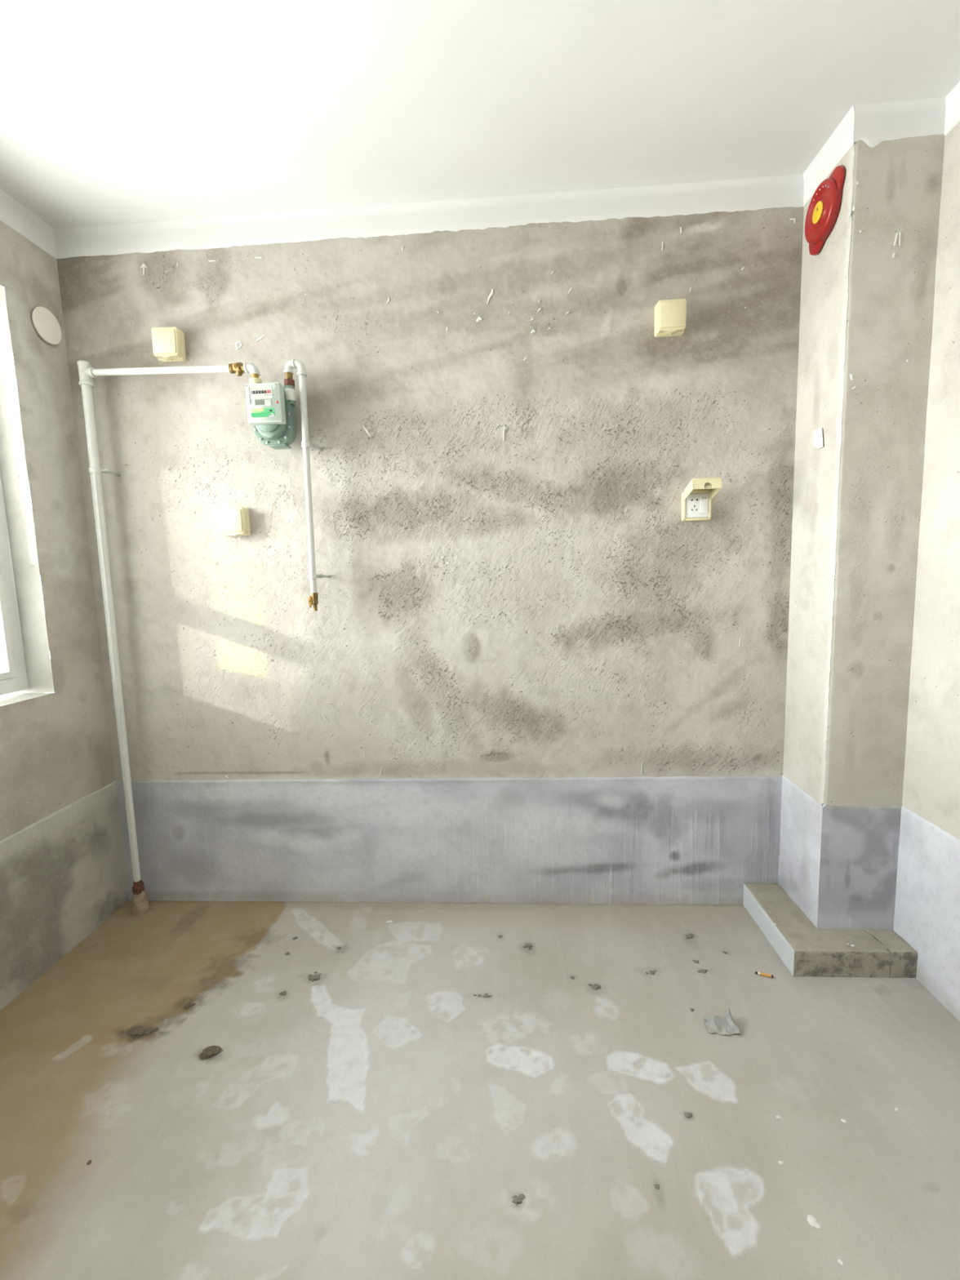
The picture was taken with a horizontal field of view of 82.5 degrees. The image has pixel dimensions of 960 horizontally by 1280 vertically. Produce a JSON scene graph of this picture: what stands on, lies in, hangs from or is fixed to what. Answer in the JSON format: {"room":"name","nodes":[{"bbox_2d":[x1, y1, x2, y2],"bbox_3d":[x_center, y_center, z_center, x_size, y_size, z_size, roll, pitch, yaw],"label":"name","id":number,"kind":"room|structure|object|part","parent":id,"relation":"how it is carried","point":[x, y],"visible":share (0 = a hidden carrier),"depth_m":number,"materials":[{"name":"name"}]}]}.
{"room":"unfinished kitchen","nodes":[
{"label":"unfinished kitchen","id":0,"kind":"room"},
{"bbox_2d":[0,220,115,840],"bbox_3d":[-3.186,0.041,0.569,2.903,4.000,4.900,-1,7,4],"label":"wall","id":1,"kind":"structure","parent":0,"point":[55,748],"depth_m":2.08,"materials":[{"name":"grey concrete"}]},
{"bbox_2d":[0,471,28,695],"bbox_3d":[-1.840,-0.414,1.086,0.066,1.442,1.892,-1,7,4],"label":"window","id":2,"kind":"structure","parent":1,"relation":"in","point":[13,673],"depth_m":2.02,"materials":[{"name":"white plastic"}]},
{"bbox_3d":[-1.785,-0.015,1.744,0.056,0.380,0.573,-1,7,4],"label":"sash","id":3,"kind":"part","parent":2,"relation":"part of","materials":[{"name":"white plastic"}]},
{"bbox_3d":[-1.811,0.318,1.173,0.240,0.002,1.892,-1,7,4],"label":"sill","id":4,"kind":"part","parent":1,"relation":"part of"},
{"bbox_2d":[0,188,56,258],"bbox_3d":[-1.729,-1.420,1.063,0.016,0.102,2.200,-1,7,4],"label":"band","id":5,"kind":"object","parent":1,"relation":"attached to","point":[13,214],"visible":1,"depth_m":2.02,"materials":[{"name":"white paint"}]},
{"bbox_2d":[31,306,62,344],"bbox_3d":[-1.661,-1.203,2.096,0.020,0.127,0.127,-1,7,4],"label":"air vent","id":6,"kind":"object","parent":1,"relation":"in","point":[45,323],"visible":1,"depth_m":2.09,"materials":[{"name":"white plastic"}]},
{"bbox_2d":[0,780,128,1010],"bbox_3d":[-1.661,1.025,1.355,0.010,0.570,2.200,-1,7,4],"label":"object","id":7,"kind":"structure","parent":1,"relation":"attached to","point":[63,875],"depth_m":2.09,"materials":[{"name":"grey concrete"}]},
{"bbox_2d":[56,206,804,781],"bbox_3d":[-0.209,-0.241,2.225,2.852,2.810,0.006,-1,7,4],"label":"wall","id":8,"kind":"structure","parent":0,"point":[517,585],"depth_m":2.19,"materials":[{"name":"grey concrete"}]},
{"bbox_2d":[76,360,260,915],"bbox_3d":[-1.177,0.044,2.257,0.746,2.280,0.119,-1,7,4],"label":"supply pipe","id":9,"kind":"object","parent":8,"relation":"attached to","point":[140,902],"visible":0.99,"depth_m":2.19,"materials":[{"name":"paint"}]},
{"bbox_3d":[-1.491,-0.675,2.206,0.027,0.014,0.086,1,7,22],"label":"wall rod","id":10,"kind":"part","parent":9,"relation":"part of","materials":[{"name":"metal"}]},
{"bbox_3d":[-0.926,-1.035,2.063,0.018,0.018,0.014,-1,7,4],"label":"valve stem","id":11,"kind":"part","parent":9,"relation":"part of","materials":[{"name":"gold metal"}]},
{"bbox_2d":[151,326,186,362],"bbox_3d":[-1.223,-1.162,2.148,0.104,0.119,0.060,0,7,3],"label":"box","id":12,"kind":"object","parent":8,"relation":"attached to","point":[168,343],"visible":1,"depth_m":2.12,"materials":[{"name":"beige plastic"}]},
{"bbox_3d":[-1.224,-1.158,2.122,0.089,0.088,0.007,0,7,3],"label":"raised panel","id":13,"kind":"part","parent":12,"relation":"part of","materials":[{"name":"beige plastic"}]},
{"bbox_2d":[217,506,250,536],"bbox_3d":[-0.996,-0.481,2.217,0.104,0.119,0.060,-1,7,4],"label":"box","id":14,"kind":"object","parent":8,"relation":"attached to","point":[234,521],"visible":1,"depth_m":2.19,"materials":[{"name":"beige plastic"}]},
{"bbox_3d":[-0.997,-0.477,2.191,0.089,0.088,0.007,-1,7,4],"label":"raised panel","id":15,"kind":"part","parent":14,"relation":"part of","materials":[{"name":"beige plastic"}]},
{"bbox_2d":[244,377,296,449],"bbox_3d":[-0.788,-0.871,2.100,0.174,0.253,0.175,-1,7,4],"label":"gas meter","id":16,"kind":"object","parent":8,"relation":"attached to","point":[271,407],"visible":1,"depth_m":2.04,"materials":[{"name":"green metal"}]},
{"bbox_2d":[251,390,266,394],"bbox_3d":[-0.812,-0.910,2.010,0.054,0.010,0.003,-1,7,4],"label":"register","id":17,"kind":"object","parent":16,"relation":"attached to","point":[253,392],"depth_m":2.01,"materials":[{"name":"black"}]},
{"bbox_3d":[-0.802,-0.874,2.014,0.071,0.025,0.002,-1,7,4],"label":"lcd frame","id":18,"kind":"part","parent":16,"relation":"part of","materials":[{"name":"plastic"}]},
{"bbox_3d":[-0.776,-0.751,2.124,0.065,0.008,0.055,-1,7,4],"label":"foot plate","id":19,"kind":"part","parent":16,"relation":"part of","materials":[{"name":"green metal"}]},
{"bbox_2d":[284,377,295,405],"bbox_3d":[-0.724,-0.944,2.085,0.041,0.090,0.041,-1,7,4],"label":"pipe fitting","id":20,"kind":"object","parent":16,"relation":"attached to","point":[289,384],"depth_m":2.07,"materials":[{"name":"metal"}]},
{"bbox_2d":[284,359,329,610],"bbox_3d":[-0.662,-0.592,2.146,0.138,0.952,0.069,-7,9,-38],"label":"pipe","id":21,"kind":"object","parent":8,"relation":"attached to","point":[291,364],"visible":0.99,"depth_m":2.11,"materials":[{"name":"white metal"}]},
{"bbox_2d":[307,592,318,610],"bbox_3d":[-0.662,-0.152,2.177,0.038,0.072,0.029,-1,7,4],"label":"tap","id":22,"kind":"object","parent":21,"relation":"on","point":[313,600],"depth_m":2.17,"materials":[{"name":"gold metal"}]},
{"bbox_3d":[-0.641,-0.756,2.146,0.026,0.014,0.085,1,7,21],"label":"wall rod","id":23,"kind":"part","parent":21,"relation":"part of","materials":[{"name":"metal"}]},
{"bbox_3d":[-0.632,-0.257,2.206,0.026,0.014,0.085,1,7,21],"label":"wall rod","id":24,"kind":"part","parent":21,"relation":"part of","materials":[{"name":"metal"}]},
{"bbox_2d":[53,174,804,258],"bbox_3d":[-0.251,-1.583,2.058,2.851,0.102,0.016,-1,7,4],"label":"band","id":25,"kind":"object","parent":8,"relation":"attached to","point":[783,191],"visible":1,"depth_m":2.06,"materials":[{"name":"white paint"}]},
{"bbox_2d":[115,775,782,904],"bbox_3d":[-0.176,0.861,2.354,2.852,0.570,0.011,-1,7,4],"label":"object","id":26,"kind":"structure","parent":8,"relation":"attached to","point":[691,840],"depth_m":2.35,"materials":[{"name":"grey concrete"}]},
{"bbox_2d":[653,298,686,337],"bbox_3d":[0.706,-1.196,2.030,0.104,0.119,0.060,-1,7,4],"label":"box","id":27,"kind":"object","parent":8,"relation":"attached to","point":[670,315],"visible":1,"depth_m":2.00,"materials":[{"name":"beige plastic"}]},
{"bbox_3d":[0.705,-1.192,2.003,0.089,0.088,0.007,-1,7,4],"label":"raised panel","id":28,"kind":"part","parent":27,"relation":"part of","materials":[{"name":"beige plastic"}]},
{"bbox_2d":[681,477,722,521],"bbox_3d":[0.833,-0.527,2.063,0.104,0.142,0.140,-1,7,4],"label":"electrical outlet","id":29,"kind":"object","parent":8,"relation":"attached to","point":[696,497],"visible":1,"depth_m":2.10,"materials":[{"name":"beige plastic"}]},
{"bbox_3d":[0.836,-0.517,2.106,0.087,0.090,0.006,-1,7,4],"label":"socket plate","id":30,"kind":"part","parent":29,"relation":"part of","materials":[{"name":"white plastic"}]},
{"bbox_3d":[0.831,-0.564,2.044,0.103,0.040,0.104,-1,-7,4],"label":"lid","id":31,"kind":"part","parent":29,"relation":"part of","materials":[{"name":"beige plastic"}]},
{"bbox_2d":[0,900,959,1279],"bbox_3d":[-0.160,1.397,0.257,3.119,0.004,4.311,-1,7,4],"label":"floor","id":32,"kind":"structure","parent":0,"point":[379,1117],"depth_m":1.47,"materials":[{"name":"grey concrete"}]},
{"bbox_2d":[126,1026,159,1039],"bbox_3d":[-1.077,1.245,1.736,0.103,0.011,0.046,-1,7,4],"label":"clod","id":33,"kind":"object","parent":32,"relation":"on","point":[138,1031],"visible":1,"depth_m":1.74,"materials":[{"name":"soil"}]},
{"bbox_2d":[183,1002,195,1008],"bbox_3d":[-0.979,1.231,1.842,0.038,0.006,0.028,-1,7,4],"label":"clod","id":34,"kind":"object","parent":32,"relation":"on","point":[187,1005],"visible":1,"depth_m":1.84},
{"bbox_2d":[199,1045,222,1060],"bbox_3d":[-0.815,1.243,1.652,0.066,0.018,0.043,-1,7,4],"label":"clod","id":35,"kind":"object","parent":32,"relation":"on","point":[208,1052],"visible":1,"depth_m":1.65,"materials":[{"name":"soil"}]},
{"bbox_2d":[279,991,286,995],"bbox_3d":[-0.678,1.216,1.885,0.027,0.008,0.020,-1,7,4],"label":"crumb","id":36,"kind":"object","parent":32,"relation":"on","point":[284,993],"visible":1,"depth_m":1.88,"materials":[{"name":"grey concrete"}]},
{"bbox_2d":[307,971,321,982],"bbox_3d":[-0.594,1.204,1.960,0.047,0.010,0.051,-1,7,4],"label":"crumb","id":37,"kind":"object","parent":32,"relation":"on","point":[316,977],"visible":1,"depth_m":1.95,"materials":[{"name":"grey concrete"}]},
{"bbox_2d":[473,993,492,997],"bbox_3d":[0.009,1.202,1.849,0.065,0.004,0.018,-1,7,4],"label":"crumb","id":38,"kind":"object","parent":32,"relation":"on","point":[486,995],"visible":1,"depth_m":1.85,"materials":[{"name":"grey concrete"}]},
{"bbox_2d":[511,1193,525,1204],"bbox_3d":[0.088,1.271,1.243,0.033,0.006,0.020,-3,7,-11],"label":"crumb","id":39,"kind":"object","parent":32,"relation":"on","point":[517,1200],"visible":1,"depth_m":1.24,"materials":[{"name":"grey concrete"}]},
{"bbox_2d":[523,942,533,950],"bbox_3d":[0.184,1.166,2.087,0.035,0.008,0.030,2,8,28],"label":"crumb","id":40,"kind":"object","parent":32,"relation":"on","point":[529,945],"visible":1,"depth_m":2.08,"materials":[{"name":"grey concrete"}]},
{"bbox_2d":[587,983,601,990],"bbox_3d":[0.392,1.186,1.873,0.048,0.007,0.026,1,7,19],"label":"crumb","id":41,"kind":"object","parent":32,"relation":"on","point":[595,987],"visible":1,"depth_m":1.87,"materials":[{"name":"grey concrete"}]},
{"bbox_2d":[645,969,657,974],"bbox_3d":[0.606,1.173,1.933,0.044,0.006,0.026,-1,7,4],"label":"crumb","id":42,"kind":"object","parent":32,"relation":"on","point":[651,972],"visible":1,"depth_m":1.93,"materials":[{"name":"grey concrete"}]},
{"bbox_2d":[653,1183,659,1189],"bbox_3d":[0.408,1.260,1.262,0.017,0.004,0.014,-1,7,4],"label":"crumb","id":43,"kind":"object","parent":32,"relation":"on","point":[656,1186],"visible":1,"depth_m":1.26,"materials":[{"name":"grey concrete"}]},
{"bbox_2d":[684,1112,692,1118],"bbox_3d":[0.543,1.236,1.424,0.021,0.005,0.015,-4,7,-20],"label":"crumb","id":44,"kind":"object","parent":32,"relation":"on","point":[688,1115],"visible":1,"depth_m":1.42,"materials":[{"name":"grey concrete"}]},
{"bbox_2d":[685,933,693,939],"bbox_3d":[0.810,1.144,2.114,0.046,0.008,0.026,-4,7,-21],"label":"crumb","id":45,"kind":"object","parent":32,"relation":"on","point":[690,935],"visible":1,"depth_m":2.11,"materials":[{"name":"grey concrete"}]},
{"bbox_2d":[697,969,707,973],"bbox_3d":[0.787,1.168,1.931,0.039,0.004,0.020,-1,7,4],"label":"crumb","id":46,"kind":"object","parent":32,"relation":"on","point":[704,971],"visible":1,"depth_m":1.93,"materials":[{"name":"grey concrete"}]},
{"bbox_2d":[703,1007,742,1035],"bbox_3d":[0.748,1.175,1.692,0.104,0.048,0.072,-1,7,4],"label":"paper scrap","id":47,"kind":"object","parent":32,"relation":"on","point":[726,1024],"visible":1,"depth_m":1.69,"materials":[{"name":"white paper"}]},
{"bbox_2d":[755,971,773,977],"bbox_3d":[0.987,1.162,1.901,0.056,0.009,0.009,1,7,23],"label":"cigarette butt","id":48,"kind":"object","parent":32,"relation":"on","point":[756,972],"visible":1,"depth_m":1.90,"materials":[{"name":"orange paper"}]},
{"bbox_2d":[806,1214,821,1229],"bbox_3d":[0.720,1.259,1.184,0.020,0.005,0.030,-7,8,-36],"label":"chip","id":49,"kind":"object","parent":32,"relation":"on","point":[811,1220],"visible":1,"depth_m":1.18,"materials":[{"name":"white paint"}]},
{"bbox_2d":[742,883,917,977],"bbox_3d":[1.299,1.088,2.082,0.413,0.101,0.422,-1,7,4],"label":"curb","id":50,"kind":"object","parent":32,"relation":"on","point":[806,950],"visible":1,"depth_m":1.92,"materials":[{"name":"concrete"}]},
{"bbox_2d":[0,0,959,228],"bbox_3d":[-0.245,-1.381,-0.079,3.138,0.005,4.320,-1,7,4],"label":"ceiling","id":51,"kind":"structure","parent":0,"point":[113,112],"depth_m":1.58,"materials":[{"name":"white paint"}]},
{"bbox_2d":[782,111,944,879],"bbox_3d":[1.339,-0.262,1.972,0.278,2.800,0.315,-1,7,4],"label":"pillar","id":52,"kind":"structure","parent":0,"point":[868,295],"depth_m":1.83,"materials":[{"name":"grey concrete"}]},
{"bbox_2d":[813,428,823,448],"bbox_3d":[1.184,-0.706,1.917,0.002,0.071,0.067,-1,7,4],"label":"paper label","id":53,"kind":"object","parent":52,"relation":"attached to","point":[818,433],"visible":1,"depth_m":1.91,"materials":[{"name":"white paper"}]},
{"bbox_2d":[804,165,844,255],"bbox_3d":[1.149,-1.430,1.834,0.033,0.204,0.189,-1,7,4],"label":"fire alarm","id":54,"kind":"object","parent":52,"relation":"attached to","point":[823,211],"visible":1,"depth_m":1.82,"materials":[{"name":"red plastic"}]},
{"bbox_3d":[1.147,-1.438,1.839,0.026,0.177,0.177,-1,7,4],"label":"bell dish","id":55,"kind":"part","parent":54,"relation":"part of","materials":[{"name":"red plastic"}]},
{"bbox_2d":[802,105,854,206],"bbox_3d":[1.155,-1.599,1.825,0.016,0.100,0.309,-1,7,4],"label":"band","id":56,"kind":"object","parent":52,"relation":"attached to","point":[842,140],"visible":0.98,"depth_m":1.81,"materials":[{"name":"white paint"}]},
{"bbox_2d":[777,775,902,931],"bbox_3d":[1.365,0.801,2.106,0.274,0.484,0.302,-1,7,4],"label":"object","id":57,"kind":"structure","parent":52,"relation":"attached to","point":[860,845],"depth_m":1.97,"materials":[{"name":"grey concrete"}]},
{"bbox_2d":[853,97,946,147],"bbox_3d":[1.280,-1.576,1.672,0.282,0.117,0.016,-1,7,4],"label":"band","id":58,"kind":"object","parent":52,"relation":"attached to","point":[875,123],"visible":1,"depth_m":1.67,"materials":[{"name":"white paint"}]},
{"bbox_2d":[902,120,959,839],"bbox_3d":[1.353,-0.028,-0.006,0.003,2.800,4.310,-1,7,4],"label":"wall","id":59,"kind":"structure","parent":0,"point":[931,773],"depth_m":1.72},
{"bbox_2d":[893,805,959,1021],"bbox_3d":[1.437,0.972,1.016,0.010,0.570,1.906,-1,7,4],"label":"baseboard","id":60,"kind":"structure","parent":59,"relation":"attached to","point":[926,916],"depth_m":1.79,"materials":[{"name":"grey concrete"}]},
{"bbox_2d":[944,81,959,136],"bbox_3d":[1.357,-1.474,0.725,0.016,0.101,1.906,-1,7,4],"label":"band","id":61,"kind":"object","parent":59,"relation":"attached to","point":[952,100],"visible":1,"depth_m":1.64,"materials":[{"name":"white paint"}]}
]}

